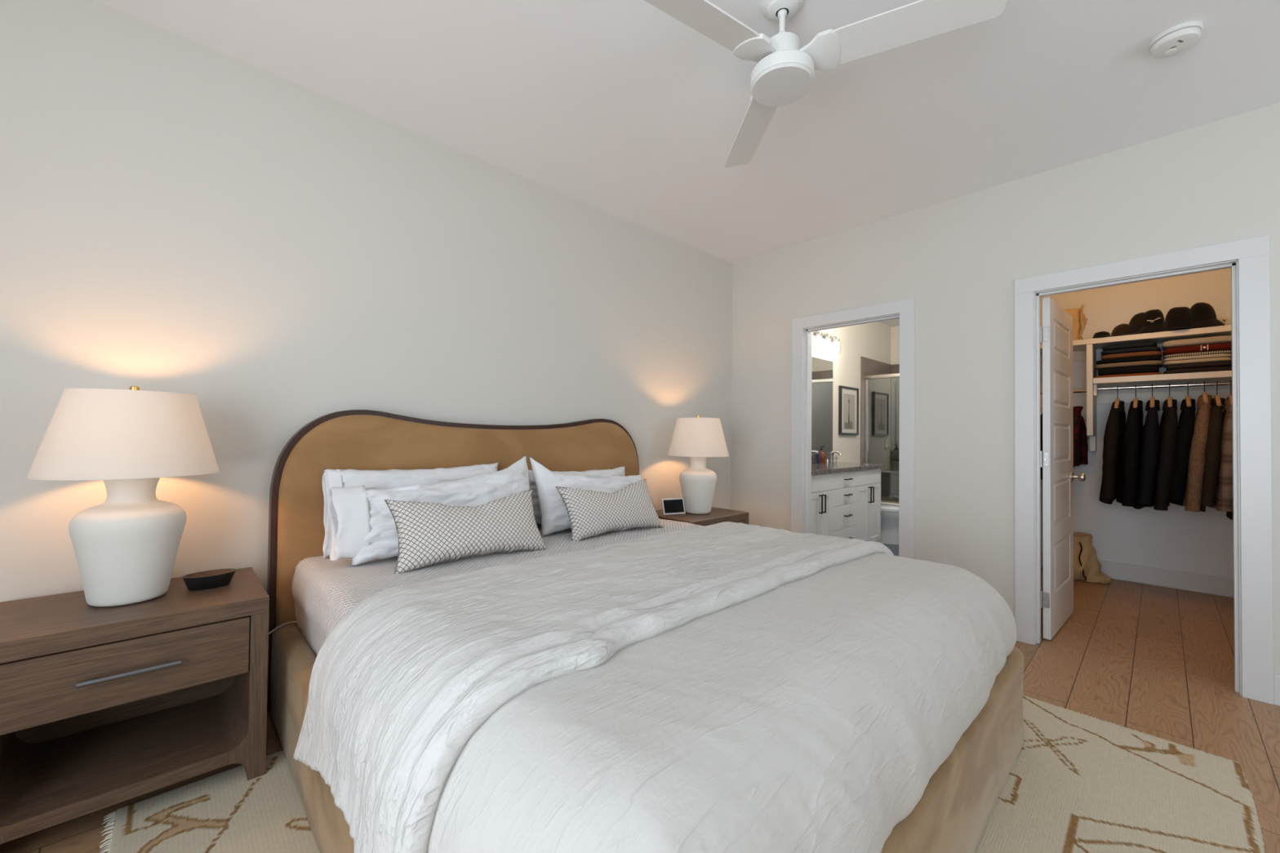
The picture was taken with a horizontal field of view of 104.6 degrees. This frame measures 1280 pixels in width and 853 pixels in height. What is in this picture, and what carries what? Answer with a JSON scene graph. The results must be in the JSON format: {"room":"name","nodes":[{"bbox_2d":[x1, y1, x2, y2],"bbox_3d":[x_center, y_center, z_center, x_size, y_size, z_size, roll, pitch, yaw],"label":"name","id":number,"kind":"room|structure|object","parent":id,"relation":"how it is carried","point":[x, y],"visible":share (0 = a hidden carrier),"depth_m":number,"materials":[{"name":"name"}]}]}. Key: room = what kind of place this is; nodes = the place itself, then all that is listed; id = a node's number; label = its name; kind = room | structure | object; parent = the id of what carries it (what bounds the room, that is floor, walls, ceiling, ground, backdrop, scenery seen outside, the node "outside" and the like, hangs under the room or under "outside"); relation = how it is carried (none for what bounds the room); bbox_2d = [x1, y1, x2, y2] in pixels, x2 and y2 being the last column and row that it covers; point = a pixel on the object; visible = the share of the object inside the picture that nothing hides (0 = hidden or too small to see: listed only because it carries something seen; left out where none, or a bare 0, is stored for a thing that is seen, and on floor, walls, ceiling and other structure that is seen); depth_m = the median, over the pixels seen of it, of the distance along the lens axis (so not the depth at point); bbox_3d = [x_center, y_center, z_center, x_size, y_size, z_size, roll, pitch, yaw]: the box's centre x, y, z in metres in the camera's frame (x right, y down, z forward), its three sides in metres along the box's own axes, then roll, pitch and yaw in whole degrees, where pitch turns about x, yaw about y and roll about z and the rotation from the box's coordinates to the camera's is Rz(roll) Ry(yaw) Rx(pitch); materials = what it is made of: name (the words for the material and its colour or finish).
{"room":"bedroom","nodes":[
{"label":"bedroom","id":0,"kind":"room"},
{"bbox_2d":[0,0,890,602],"bbox_3d":[0.215,-0.115,3.925,9.200,2.743,0.160,1,-1,-44],"label":"wall","id":1,"kind":"structure","parent":0,"point":[179,214],"depth_m":2.14,"materials":[{"name":"paint"}]},
{"bbox_2d":[811,356,832,453],"bbox_3d":[1.667,-0.239,5.191,1.545,1.054,0.006,1,-1,-44],"label":"wall mirror","id":2,"kind":"object","parent":1,"relation":"attached to","point":[822,369],"visible":0.21,"depth_m":5.54,"materials":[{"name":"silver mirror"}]},
{"bbox_2d":[812,330,839,351],"bbox_3d":[1.958,-0.927,5.365,0.840,0.220,0.160,1,-1,-44],"label":"vanity light","id":3,"kind":"object","parent":1,"relation":"attached to","point":[818,335],"visible":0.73,"depth_m":5.41,"materials":[{"name":"white glass"}]},
{"bbox_2d":[837,440,840,449],"bbox_3d":[2.345,0.214,5.834,0.070,0.110,0.006,1,-1,-44],"label":"light switch","id":4,"kind":"object","parent":1,"relation":"attached to","point":[838,441],"visible":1,"depth_m":5.83,"materials":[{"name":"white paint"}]},
{"bbox_2d":[838,385,858,435],"bbox_3d":[2.527,-0.188,5.989,0.487,0.576,0.034,1,-1,-44],"label":"framed picture","id":5,"kind":"object","parent":1,"relation":"attached to","point":[848,397],"visible":1,"depth_m":5.97,"materials":[{"name":"black"}]},
{"bbox_2d":[843,393,854,429],"bbox_3d":[2.530,-0.178,5.986,0.317,0.426,0.003,1,-1,-44],"label":"photograph","id":6,"kind":"object","parent":5,"relation":"attached to","point":[848,398],"depth_m":5.98,"materials":[{"name":"grey paper"}]},
{"bbox_2d":[791,297,915,559],"bbox_3d":[1.589,0.198,3.718,0.156,2.139,0.909,1,-1,-44],"label":"door frame","id":7,"kind":"structure","parent":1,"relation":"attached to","point":[802,328],"depth_m":3.71,"materials":[{"name":"white paint"}]},
{"bbox_2d":[884,444,890,449],"bbox_3d":[3.379,0.285,6.755,0.070,0.070,0.066,1,-1,-44],"label":"shower valve","id":8,"kind":"object","parent":1,"relation":"attached to","point":[886,446],"visible":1,"depth_m":6.74,"materials":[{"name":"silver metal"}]},
{"bbox_2d":[1040,297,1085,639],"bbox_3d":[2.692,0.248,3.158,0.746,2.022,0.173,1,-1,-44],"label":"door","id":9,"kind":"structure","parent":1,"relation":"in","point":[1056,455],"depth_m":3.06,"materials":[{"name":"white paint"}]},
{"bbox_2d":[1014,235,1274,704],"bbox_3d":[2.606,0.192,2.649,0.156,2.139,0.946,1,-1,-44],"label":"door frame","id":10,"kind":"structure","parent":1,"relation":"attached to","point":[1248,260],"depth_m":2.35,"materials":[{"name":"white paint"}]},
{"bbox_2d":[0,543,1279,852],"bbox_3d":[2.021,1.272,2.060,9.300,0.050,5.500,1,-1,-44],"label":"floor","id":11,"kind":"structure","parent":0,"point":[1157,661],"depth_m":2.41,"materials":[{"name":"brown wood"}]},
{"bbox_2d":[0,567,269,844],"bbox_3d":[-1.683,0.884,1.647,0.659,0.608,0.530,1,-1,-44],"label":"nightstand","id":12,"kind":"object","parent":11,"relation":"on","point":[100,708],"visible":0.98,"depth_m":1.56,"materials":[{"name":"brown wood"}]},
{"bbox_2d":[8,695,226,841],"bbox_3d":[-1.696,1.091,1.655,0.445,0.042,0.500,1,-1,-44],"label":"shelf","id":13,"kind":"object","parent":12,"relation":"attached to","point":[69,775],"depth_m":1.59,"materials":[{"name":"brown wood"}]},
{"bbox_2d":[26,386,219,607],"bbox_3d":[-1.716,0.221,1.671,0.450,0.716,0.450,1,-1,-44],"label":"table lamp","id":14,"kind":"object","parent":12,"relation":"on","point":[126,546],"visible":1,"depth_m":1.57,"materials":[{"name":"white ceramic"}]},
{"bbox_2d":[182,568,235,590],"bbox_3d":[-1.566,0.558,1.800,0.148,0.049,0.100,1,-1,-44],"label":"bowl","id":15,"kind":"object","parent":12,"relation":"on","point":[211,579],"visible":1,"depth_m":1.78,"materials":[{"name":"black wood"}]},
{"bbox_2d":[99,695,1264,852],"bbox_3d":[0.283,1.215,1.674,3.013,0.012,2.463,1,-1,-44],"label":"rug","id":16,"kind":"object","parent":11,"relation":"on","point":[1077,782],"visible":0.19,"depth_m":1.58,"materials":[{"name":"fabric"}]},
{"bbox_2d":[266,409,1023,852],"bbox_3d":[-0.039,0.568,2.032,2.133,1.276,2.272,1,-1,-44],"label":"bed","id":17,"kind":"object","parent":16,"relation":"on","point":[953,811],"visible":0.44,"depth_m":2.09,"materials":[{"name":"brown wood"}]},
{"bbox_2d":[268,621,297,634],"bbox_3d":[-1.496,0.862,2.028,0.188,0.097,0.012,1,-1,-44],"label":"charging cable","id":18,"kind":"object","parent":17,"relation":"on","point":[281,625],"visible":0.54,"depth_m":2.04,"materials":[{"name":"grey plastic"}]},
{"bbox_2d":[275,414,638,629],"bbox_3d":[-0.770,0.578,2.800,2.085,1.240,0.048,1,-1,-44],"label":"headboard","id":19,"kind":"object","parent":17,"relation":"on","point":[331,442],"depth_m":2.38,"materials":[{"name":"fabric"}]},
{"bbox_2d":[291,518,703,657],"bbox_3d":[-0.092,0.791,2.081,2.003,0.448,1.919,1,-1,-44],"label":"mattress","id":20,"kind":"object","parent":17,"relation":"on","point":[323,590],"visible":0.16,"depth_m":1.95,"materials":[{"name":"white fabric"}]},
{"bbox_2d":[321,462,498,559],"bbox_3d":[-1.060,0.380,2.406,0.825,0.384,0.185,1,-1,-44],"label":"pillow","id":21,"kind":"object","parent":20,"relation":"on","point":[389,478],"visible":0.21,"depth_m":2.26,"materials":[{"name":"fabric"}]},
{"bbox_2d":[327,454,535,566],"bbox_3d":[-0.897,0.356,2.300,0.282,0.427,0.942,0,-1,42],"label":"pillow","id":22,"kind":"object","parent":20,"relation":"on","point":[364,530],"visible":0.59,"depth_m":2.05,"materials":[{"name":"fabric"}]},
{"bbox_2d":[384,488,547,573],"bbox_3d":[-0.725,0.437,2.145,0.665,0.274,0.198,1,-1,-41],"label":"lumbar cushion","id":23,"kind":"object","parent":20,"relation":"on","point":[428,534],"visible":1,"depth_m":2.05,"materials":[{"name":"fabric"}]},
{"bbox_2d":[528,466,625,524],"bbox_3d":[-0.386,0.417,3.049,0.805,0.335,0.175,1,-1,-42],"label":"pillow","id":24,"kind":"object","parent":20,"relation":"on","point":[617,472],"visible":0.15,"depth_m":2.99,"materials":[{"name":"fabric"}]},
{"bbox_2d":[528,455,641,536],"bbox_3d":[-0.255,0.373,2.903,0.800,0.420,0.256,1,-1,-43],"label":"pillow","id":25,"kind":"object","parent":20,"relation":"on","point":[554,517],"visible":0.45,"depth_m":2.67,"materials":[{"name":"fabric"}]},
{"bbox_2d":[555,479,662,541],"bbox_3d":[-0.150,0.453,2.735,0.629,0.283,0.199,1,-1,-40],"label":"lumbar cushion","id":26,"kind":"object","parent":20,"relation":"on","point":[591,513],"visible":0.98,"depth_m":2.64,"materials":[{"name":"fabric"}]},
{"bbox_2d":[293,521,1016,852],"bbox_3d":[0.290,0.773,1.688,2.250,0.607,1.367,1,-1,-44],"label":"duvet","id":27,"kind":"object","parent":20,"relation":"on","point":[726,686],"visible":1,"depth_m":1.02,"materials":[{"name":"fabric"}]},
{"bbox_2d":[655,506,748,526],"bbox_3d":[0.410,0.938,3.637,0.659,0.608,0.530,1,-1,-44],"label":"nightstand","id":28,"kind":"object","parent":11,"relation":"on","point":[717,515],"visible":0.03,"depth_m":3.51,"materials":[{"name":"brown wood"}]},
{"bbox_2d":[661,497,685,515],"bbox_3d":[0.234,0.574,3.572,0.178,0.113,0.074,1,-1,-25],"label":"smart display","id":29,"kind":"object","parent":28,"relation":"on","point":[670,506],"visible":1,"depth_m":3.55,"materials":[{"name":"white plastic"}]},
{"bbox_2d":[667,415,728,514],"bbox_3d":[0.429,0.275,3.650,0.450,0.716,0.450,1,-1,-44],"label":"table lamp","id":30,"kind":"object","parent":28,"relation":"on","point":[698,439],"visible":0.99,"depth_m":3.53,"materials":[{"name":"white ceramic"}]},
{"bbox_2d":[810,468,880,541],"bbox_3d":[1.761,0.858,4.866,1.724,0.860,0.588,1,-1,-44],"label":"bathroom vanity","id":31,"kind":"object","parent":11,"relation":"on","point":[845,504],"visible":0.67,"depth_m":4.72,"materials":[{"name":"white wood"}]},
{"bbox_2d":[811,453,885,475],"bbox_3d":[1.782,0.358,4.896,1.783,0.139,0.583,1,-1,-44],"label":"countertop","id":32,"kind":"structure","parent":31,"relation":"on","point":[833,467],"depth_m":4.94,"materials":[{"name":"stone"}]},
{"bbox_2d":[817,451,820,463],"bbox_3d":[1.918,0.334,5.307,0.030,0.125,0.030,1,-1,-44],"label":"tube","id":33,"kind":"object","parent":32,"relation":"on","point":[818,455],"visible":1,"depth_m":5.29,"materials":[{"name":"blue plastic"}]},
{"bbox_2d":[819,445,825,462],"bbox_3d":[1.974,0.304,5.379,0.074,0.186,0.077,1,-1,-44],"label":"soap bottle","id":34,"kind":"object","parent":32,"relation":"on","point":[822,454],"visible":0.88,"depth_m":5.35,"materials":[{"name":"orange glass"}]},
{"bbox_2d":[825,451,841,462],"bbox_3d":[2.165,0.337,5.490,0.292,0.130,0.138,1,-1,-44],"label":"faucet","id":35,"kind":"object","parent":32,"relation":"on","point":[831,452],"visible":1,"depth_m":5.51,"materials":[{"name":"silver metal"}]},
{"bbox_2d":[874,503,898,544],"bbox_3d":[2.729,0.944,5.693,0.420,0.734,0.706,1,-1,-44],"label":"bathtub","id":36,"kind":"object","parent":11,"relation":"on","point":[889,513],"visible":0.2,"depth_m":5.49,"materials":[{"name":"white ceramic"}]},
{"bbox_2d":[880,494,898,505],"bbox_3d":[3.703,1.133,6.039,0.936,0.387,1.544,1,-1,-44],"label":"bathtub","id":37,"kind":"object","parent":11,"relation":"on","point":[891,498],"visible":0.12,"depth_m":6.41,"materials":[{"name":"white ceramic"}]},
{"bbox_2d":[865,373,899,503],"bbox_3d":[3.418,0.141,5.774,0.050,1.586,1.544,1,-1,-44],"label":"screen","id":38,"kind":"object","parent":37,"relation":"on","point":[896,375],"visible":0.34,"depth_m":6.30,"materials":[{"name":"silver metal"}]},
{"bbox_2d":[880,495,898,502],"bbox_3d":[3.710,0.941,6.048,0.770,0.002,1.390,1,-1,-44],"label":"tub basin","id":39,"kind":"object","parent":37,"relation":"in","point":[891,498],"depth_m":6.49,"materials":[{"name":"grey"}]},
{"bbox_2d":[1073,532,1111,583],"bbox_3d":[3.791,1.111,4.245,0.366,0.377,0.365,1,-1,-10],"label":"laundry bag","id":40,"kind":"object","parent":11,"relation":"on","point":[1086,566],"visible":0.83,"depth_m":4.13,"materials":[{"name":"beige fabric"}]},
{"bbox_2d":[94,0,1279,263],"bbox_3d":[0.638,-1.572,0.761,5.400,0.080,5.500,1,-1,-44],"label":"ceiling","id":41,"kind":"structure","parent":0,"point":[623,108],"depth_m":2.22,"materials":[{"name":"paint"}]},
{"bbox_2d":[644,0,1006,167],"bbox_3d":[0.474,-1.363,1.663,1.119,0.312,1.166,1,-1,-44],"label":"ceiling fan","id":42,"kind":"object","parent":41,"relation":"hanging from","point":[784,73],"visible":1,"depth_m":1.66,"materials":[{"name":"white plastic"}]},
{"bbox_2d":[1147,21,1203,58],"bbox_3d":[2.055,-1.476,1.902,0.144,0.044,0.144,1,-1,-44],"label":"smoke detector","id":43,"kind":"object","parent":41,"relation":"attached to","point":[1176,39],"visible":1,"depth_m":1.88,"materials":[{"name":"white plastic"}]},
{"bbox_2d":[879,318,899,327],"bbox_3d":[2.811,-1.477,5.310,3.780,0.080,1.700,1,-1,-44],"label":"ceiling","id":44,"kind":"structure","parent":0,"point":[893,322],"depth_m":6.72,"materials":[{"name":"paint"}]},
{"bbox_2d":[890,325,899,364],"bbox_3d":[4.101,-0.034,6.432,0.110,2.743,1.560,1,-1,-44],"label":"wall","id":45,"kind":"structure","parent":0,"point":[895,331],"depth_m":6.94,"materials":[{"name":"beige paint"}]},
{"bbox_2d":[860,356,899,497],"bbox_3d":[3.690,0.223,6.040,1.016,2.209,1.560,1,-1,-44],"label":"wall","id":46,"kind":"structure","parent":45,"relation":"attached to","point":[883,393],"depth_m":6.72,"materials":[{"name":"tile"}]},
{"bbox_2d":[730,102,1279,675],"bbox_3d":[2.691,-0.110,2.568,0.120,2.743,5.300,1,-1,-44],"label":"wall","id":47,"kind":"structure","parent":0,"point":[961,259],"depth_m":3.08,"materials":[{"name":"paint"}]},
{"bbox_2d":[937,558,949,564],"bbox_3d":[1.966,0.918,3.209,0.009,0.115,0.070,1,-1,-44],"label":"wall outlet","id":48,"kind":"object","parent":47,"relation":"attached to","point":[939,560],"visible":0.26,"depth_m":3.21,"materials":[{"name":"white paint"}]},
{"bbox_2d":[1013,616,1279,706],"bbox_3d":[2.565,1.193,2.567,0.015,0.135,5.085,1,-1,-44],"label":"baseboard","id":49,"kind":"structure","parent":47,"relation":"attached to","point":[1276,677],"depth_m":2.23,"materials":[{"name":"white paint"}]},
{"bbox_2d":[1040,267,1233,578],"bbox_3d":[4.322,-0.068,4.103,0.120,2.743,1.880,1,-1,-44],"label":"wall","id":50,"kind":"structure","parent":0,"point":[1175,538],"depth_m":4.13,"materials":[{"name":"paint"}]},
{"bbox_2d":[1040,324,1231,451],"bbox_3d":[4.139,-0.317,3.931,0.388,1.050,1.876,1,-1,-44],"label":"closet shelving","id":51,"kind":"object","parent":50,"relation":"attached to","point":[1089,347],"depth_m":4.01,"materials":[{"name":"beige paint"}]},
{"bbox_2d":[1040,413,1042,479],"bbox_3d":[3.587,0.161,4.370,0.610,0.602,0.113,1,-1,-44],"label":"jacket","id":52,"kind":"object","parent":51,"relation":"hanging from","point":[1041,415],"visible":0.09,"depth_m":4.17,"materials":[{"name":"black fabric"}]},
{"bbox_2d":[1064,304,1087,340],"bbox_3d":[3.744,-0.879,4.322,0.237,0.304,0.245,1,-1,-44],"label":"tote bag","id":53,"kind":"object","parent":51,"relation":"on","point":[1079,320],"visible":0.44,"depth_m":4.23,"materials":[{"name":"beige fabric"}]},
{"bbox_2d":[1073,406,1088,466],"bbox_3d":[3.727,0.077,4.221,0.576,0.508,0.098,1,-1,-42],"label":"plaid shirt","id":54,"kind":"object","parent":51,"relation":"hanging from","point":[1080,437],"visible":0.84,"depth_m":4.16,"materials":[{"name":"red fabric"}]},
{"bbox_2d":[1098,400,1125,504],"bbox_3d":[3.877,0.203,4.061,0.622,0.833,0.149,1,-1,-44],"label":"jacket","id":55,"kind":"object","parent":51,"relation":"hanging from","point":[1115,427],"visible":0.94,"depth_m":3.87,"materials":[{"name":"black fabric"}]},
{"bbox_2d":[1114,385,1119,408],"bbox_3d":[3.905,-0.238,4.046,0.406,0.196,0.024,1,-1,-44],"label":"hanger","id":56,"kind":"object","parent":51,"relation":"hanging from","point":[1117,400],"visible":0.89,"depth_m":3.98,"materials":[{"name":"brown wood"}]},
{"bbox_2d":[1094,372,1162,377],"bbox_3d":[4.007,-0.409,4.063,0.306,0.021,0.390,1,-1,-44],"label":"shirt","id":57,"kind":"object","parent":51,"relation":"on","point":[1148,373],"visible":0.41,"depth_m":3.95,"materials":[{"name":"brown fabric"}]},
{"bbox_2d":[1097,365,1159,375],"bbox_3d":[4.006,-0.449,4.065,0.306,0.057,0.356,1,-1,-44],"label":"sweater","id":58,"kind":"object","parent":57,"relation":"on","point":[1142,369],"visible":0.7,"depth_m":3.96,"materials":[{"name":"black fabric"}]},
{"bbox_2d":[1095,360,1163,370],"bbox_3d":[4.008,-0.497,4.063,0.306,0.037,0.394,1,-1,-44],"label":"sweater","id":59,"kind":"object","parent":58,"relation":"on","point":[1155,363],"visible":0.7,"depth_m":3.95,"materials":[{"name":"brown fabric"}]},
{"bbox_2d":[1096,355,1160,364],"bbox_3d":[4.007,-0.533,4.066,0.306,0.033,0.378,1,-1,-44],"label":"sweater","id":60,"kind":"object","parent":59,"relation":"on","point":[1149,357],"visible":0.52,"depth_m":3.95,"materials":[{"name":"black fabric"}]},
{"bbox_2d":[1101,351,1161,359],"bbox_3d":[4.020,-0.570,4.053,0.305,0.039,0.352,1,-1,-44],"label":"sweater","id":61,"kind":"object","parent":60,"relation":"on","point":[1146,353],"visible":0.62,"depth_m":3.94,"materials":[{"name":"brown fabric"}]},
{"bbox_2d":[1100,346,1160,355],"bbox_3d":[4.018,-0.608,4.056,0.306,0.035,0.345,1,-1,-44],"label":"sweater","id":62,"kind":"object","parent":61,"relation":"on","point":[1153,348],"visible":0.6,"depth_m":3.95,"materials":[{"name":"black fabric"}]},
{"bbox_2d":[1102,342,1157,351],"bbox_3d":[4.014,-0.644,4.061,0.306,0.035,0.319,1,-1,-44],"label":"sweater","id":63,"kind":"object","parent":62,"relation":"on","point":[1144,344],"visible":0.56,"depth_m":3.95,"materials":[{"name":"black fabric"}]},
{"bbox_2d":[1133,384,1137,408],"bbox_3d":[3.977,-0.238,3.970,0.406,0.196,0.024,1,-1,-44],"label":"hanger","id":64,"kind":"object","parent":51,"relation":"hanging from","point":[1135,399],"visible":0.91,"depth_m":3.90,"materials":[{"name":"brown wood"}]},
{"bbox_2d":[1115,400,1142,506],"bbox_3d":[3.946,0.202,3.989,0.623,0.830,0.151,1,-1,-44],"label":"jacket","id":65,"kind":"object","parent":64,"relation":"hanging from","point":[1126,489],"visible":0.94,"depth_m":3.79,"materials":[{"name":"black fabric"}]},
{"bbox_2d":[1128,312,1145,334],"bbox_3d":[4.018,-0.823,3.997,0.235,0.188,0.153,1,-1,-44],"label":"baseball cap","id":66,"kind":"object","parent":51,"relation":"on","point":[1136,322],"visible":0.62,"depth_m":3.96,"materials":[{"name":"black fabric"}]},
{"bbox_2d":[1150,383,1154,407],"bbox_3d":[4.040,-0.239,3.903,0.406,0.196,0.024,1,-1,-44],"label":"hanger","id":67,"kind":"object","parent":51,"relation":"hanging from","point":[1152,399],"visible":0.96,"depth_m":3.84,"materials":[{"name":"brown wood"}]},
{"bbox_2d":[1133,400,1159,509],"bbox_3d":[4.010,0.215,3.923,0.623,0.858,0.156,1,-1,-44],"label":"jacket","id":68,"kind":"object","parent":67,"relation":"hanging from","point":[1149,442],"visible":0.92,"depth_m":3.71,"materials":[{"name":"black fabric"}]},
{"bbox_2d":[1137,309,1168,333],"bbox_3d":[4.076,-0.828,3.932,0.256,0.196,0.216,1,-1,-44],"label":"bucket hat","id":69,"kind":"object","parent":51,"relation":"on","point":[1153,319],"visible":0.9,"depth_m":3.87,"materials":[{"name":"black fabric"}]},
{"bbox_2d":[1167,382,1172,407],"bbox_3d":[4.104,-0.239,3.836,0.406,0.196,0.024,1,-1,-44],"label":"hanger","id":70,"kind":"object","parent":51,"relation":"hanging from","point":[1169,398],"visible":0.95,"depth_m":3.77,"materials":[{"name":"brown wood"}]},
{"bbox_2d":[1151,399,1178,511],"bbox_3d":[4.076,0.206,3.855,0.625,0.840,0.154,1,-1,-44],"label":"jacket","id":71,"kind":"object","parent":70,"relation":"hanging from","point":[1168,427],"visible":0.8,"depth_m":3.65,"materials":[{"name":"black fabric"}]},
{"bbox_2d":[1164,306,1192,330],"bbox_3d":[4.145,-0.827,3.806,0.245,0.193,0.163,1,-1,-44],"label":"baseball cap","id":72,"kind":"object","parent":51,"relation":"on","point":[1176,318],"visible":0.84,"depth_m":3.77,"materials":[{"name":"black fabric"}]},
{"bbox_2d":[1185,382,1191,406],"bbox_3d":[4.170,-0.239,3.767,0.406,0.196,0.024,1,-1,-44],"label":"hanger","id":73,"kind":"object","parent":51,"relation":"hanging from","point":[1188,399],"visible":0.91,"depth_m":3.70,"materials":[{"name":"brown wood"}]},
{"bbox_2d":[1168,399,1195,506],"bbox_3d":[4.139,0.189,3.786,0.622,0.808,0.152,1,-1,-44],"label":"jacket","id":74,"kind":"object","parent":73,"relation":"hanging from","point":[1187,417],"visible":0.81,"depth_m":3.59,"materials":[{"name":"black fabric"}]},
{"bbox_2d":[1163,366,1231,373],"bbox_3d":[4.270,-0.419,3.786,0.306,0.037,0.368,1,-1,-44],"label":"sweater","id":75,"kind":"object","parent":51,"relation":"on","point":[1214,368],"visible":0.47,"depth_m":3.69,"materials":[{"name":"black fabric"}]},
{"bbox_2d":[1166,361,1231,370],"bbox_3d":[4.275,-0.456,3.782,0.306,0.035,0.351,1,-1,-44],"label":"sweater","id":76,"kind":"object","parent":75,"relation":"on","point":[1212,364],"visible":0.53,"depth_m":3.68,"materials":[{"name":"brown fabric"}]},
{"bbox_2d":[1163,357,1231,368],"bbox_3d":[4.263,-0.489,3.795,0.305,0.029,0.346,1,-1,-44],"label":"t-shirt","id":77,"kind":"object","parent":76,"relation":"on","point":[1166,364],"visible":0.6,"depth_m":3.69,"materials":[{"name":"beige fabric"}]},
{"bbox_2d":[1163,353,1231,362],"bbox_3d":[4.264,-0.517,3.795,0.306,0.025,0.345,1,-1,-44],"label":"t-shirt","id":78,"kind":"object","parent":77,"relation":"on","point":[1220,355],"visible":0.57,"depth_m":3.69,"materials":[{"name":"beige fabric"}]},
{"bbox_2d":[1163,350,1231,359],"bbox_3d":[4.268,-0.541,3.792,0.305,0.021,0.356,1,-1,-44],"label":"shirt","id":79,"kind":"object","parent":78,"relation":"on","point":[1223,351],"visible":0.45,"depth_m":3.69,"materials":[{"name":"beige fabric"}]},
{"bbox_2d":[1163,342,1231,356],"bbox_3d":[4.273,-0.580,3.786,0.308,0.055,0.377,1,-1,-44],"label":"shirt","id":80,"kind":"object","parent":79,"relation":"on","point":[1225,346],"visible":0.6,"depth_m":3.69,"materials":[{"name":"red fabric"}]},
{"bbox_2d":[1161,335,1231,350],"bbox_3d":[4.272,-0.636,3.790,0.306,0.055,0.382,1,-1,-44],"label":"sweater","id":81,"kind":"object","parent":80,"relation":"on","point":[1221,339],"visible":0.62,"depth_m":3.69,"materials":[{"name":"beige fabric"}]},
{"bbox_2d":[1201,381,1208,403],"bbox_3d":[4.227,-0.252,3.707,0.406,0.171,0.024,1,-1,-44],"label":"hanger","id":82,"kind":"object","parent":51,"relation":"hanging from","point":[1204,394],"visible":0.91,"depth_m":3.64,"materials":[{"name":"brown wood"}]},
{"bbox_2d":[1182,395,1212,511],"bbox_3d":[4.193,0.188,3.733,0.627,0.855,0.164,1,-1,-44],"label":"jacket","id":83,"kind":"object","parent":82,"relation":"hanging from","point":[1194,479],"visible":0.82,"depth_m":3.53,"materials":[{"name":"brown fabric"}]},
{"bbox_2d":[1189,302,1224,328],"bbox_3d":[4.269,-0.833,3.744,0.270,0.205,0.224,1,-1,-44],"label":"bucket hat","id":84,"kind":"object","parent":51,"relation":"on","point":[1204,315],"visible":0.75,"depth_m":3.69,"materials":[{"name":"black fabric"}]},
{"bbox_2d":[1213,381,1222,405],"bbox_3d":[4.269,-0.240,3.663,0.406,0.196,0.024,1,-1,-44],"label":"hanger","id":85,"kind":"object","parent":51,"relation":"hanging from","point":[1216,397],"visible":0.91,"depth_m":3.60,"materials":[{"name":"brown wood"}]},
{"bbox_2d":[1200,398,1225,511],"bbox_3d":[4.238,0.201,3.683,0.621,0.833,0.155,1,-1,-44],"label":"jacket","id":86,"kind":"object","parent":85,"relation":"hanging from","point":[1213,446],"visible":0.72,"depth_m":3.48,"materials":[{"name":"brown fabric"}]},
{"bbox_2d":[1227,380,1231,405],"bbox_3d":[4.314,-0.240,3.615,0.406,0.196,0.024,1,-1,-44],"label":"hanger","id":87,"kind":"object","parent":51,"relation":"hanging from","point":[1229,397],"visible":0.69,"depth_m":3.60,"materials":[{"name":"brown wood"}]},
{"bbox_2d":[1205,397,1232,511],"bbox_3d":[4.276,0.190,3.644,0.626,0.810,0.176,1,-1,-44],"label":"overshirt","id":88,"kind":"object","parent":87,"relation":"hanging from","point":[1224,488],"visible":0.53,"depth_m":3.44,"materials":[{"name":"brown fabric"}]},
{"bbox_2d":[1226,511,1232,519],"bbox_3d":[4.349,0.226,3.565,0.622,0.883,0.163,1,-1,-44],"label":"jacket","id":89,"kind":"object","parent":87,"relation":"hanging from","point":[1228,514],"visible":0.02,"depth_m":3.56,"materials":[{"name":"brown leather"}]},
{"bbox_2d":[1040,551,1233,598],"bbox_3d":[4.251,1.232,4.029,0.035,0.140,1.880,1,-1,-44],"label":"baseboard","id":90,"kind":"structure","parent":50,"relation":"attached to","point":[1198,583],"depth_m":4.00,"materials":[{"name":"white paint"}]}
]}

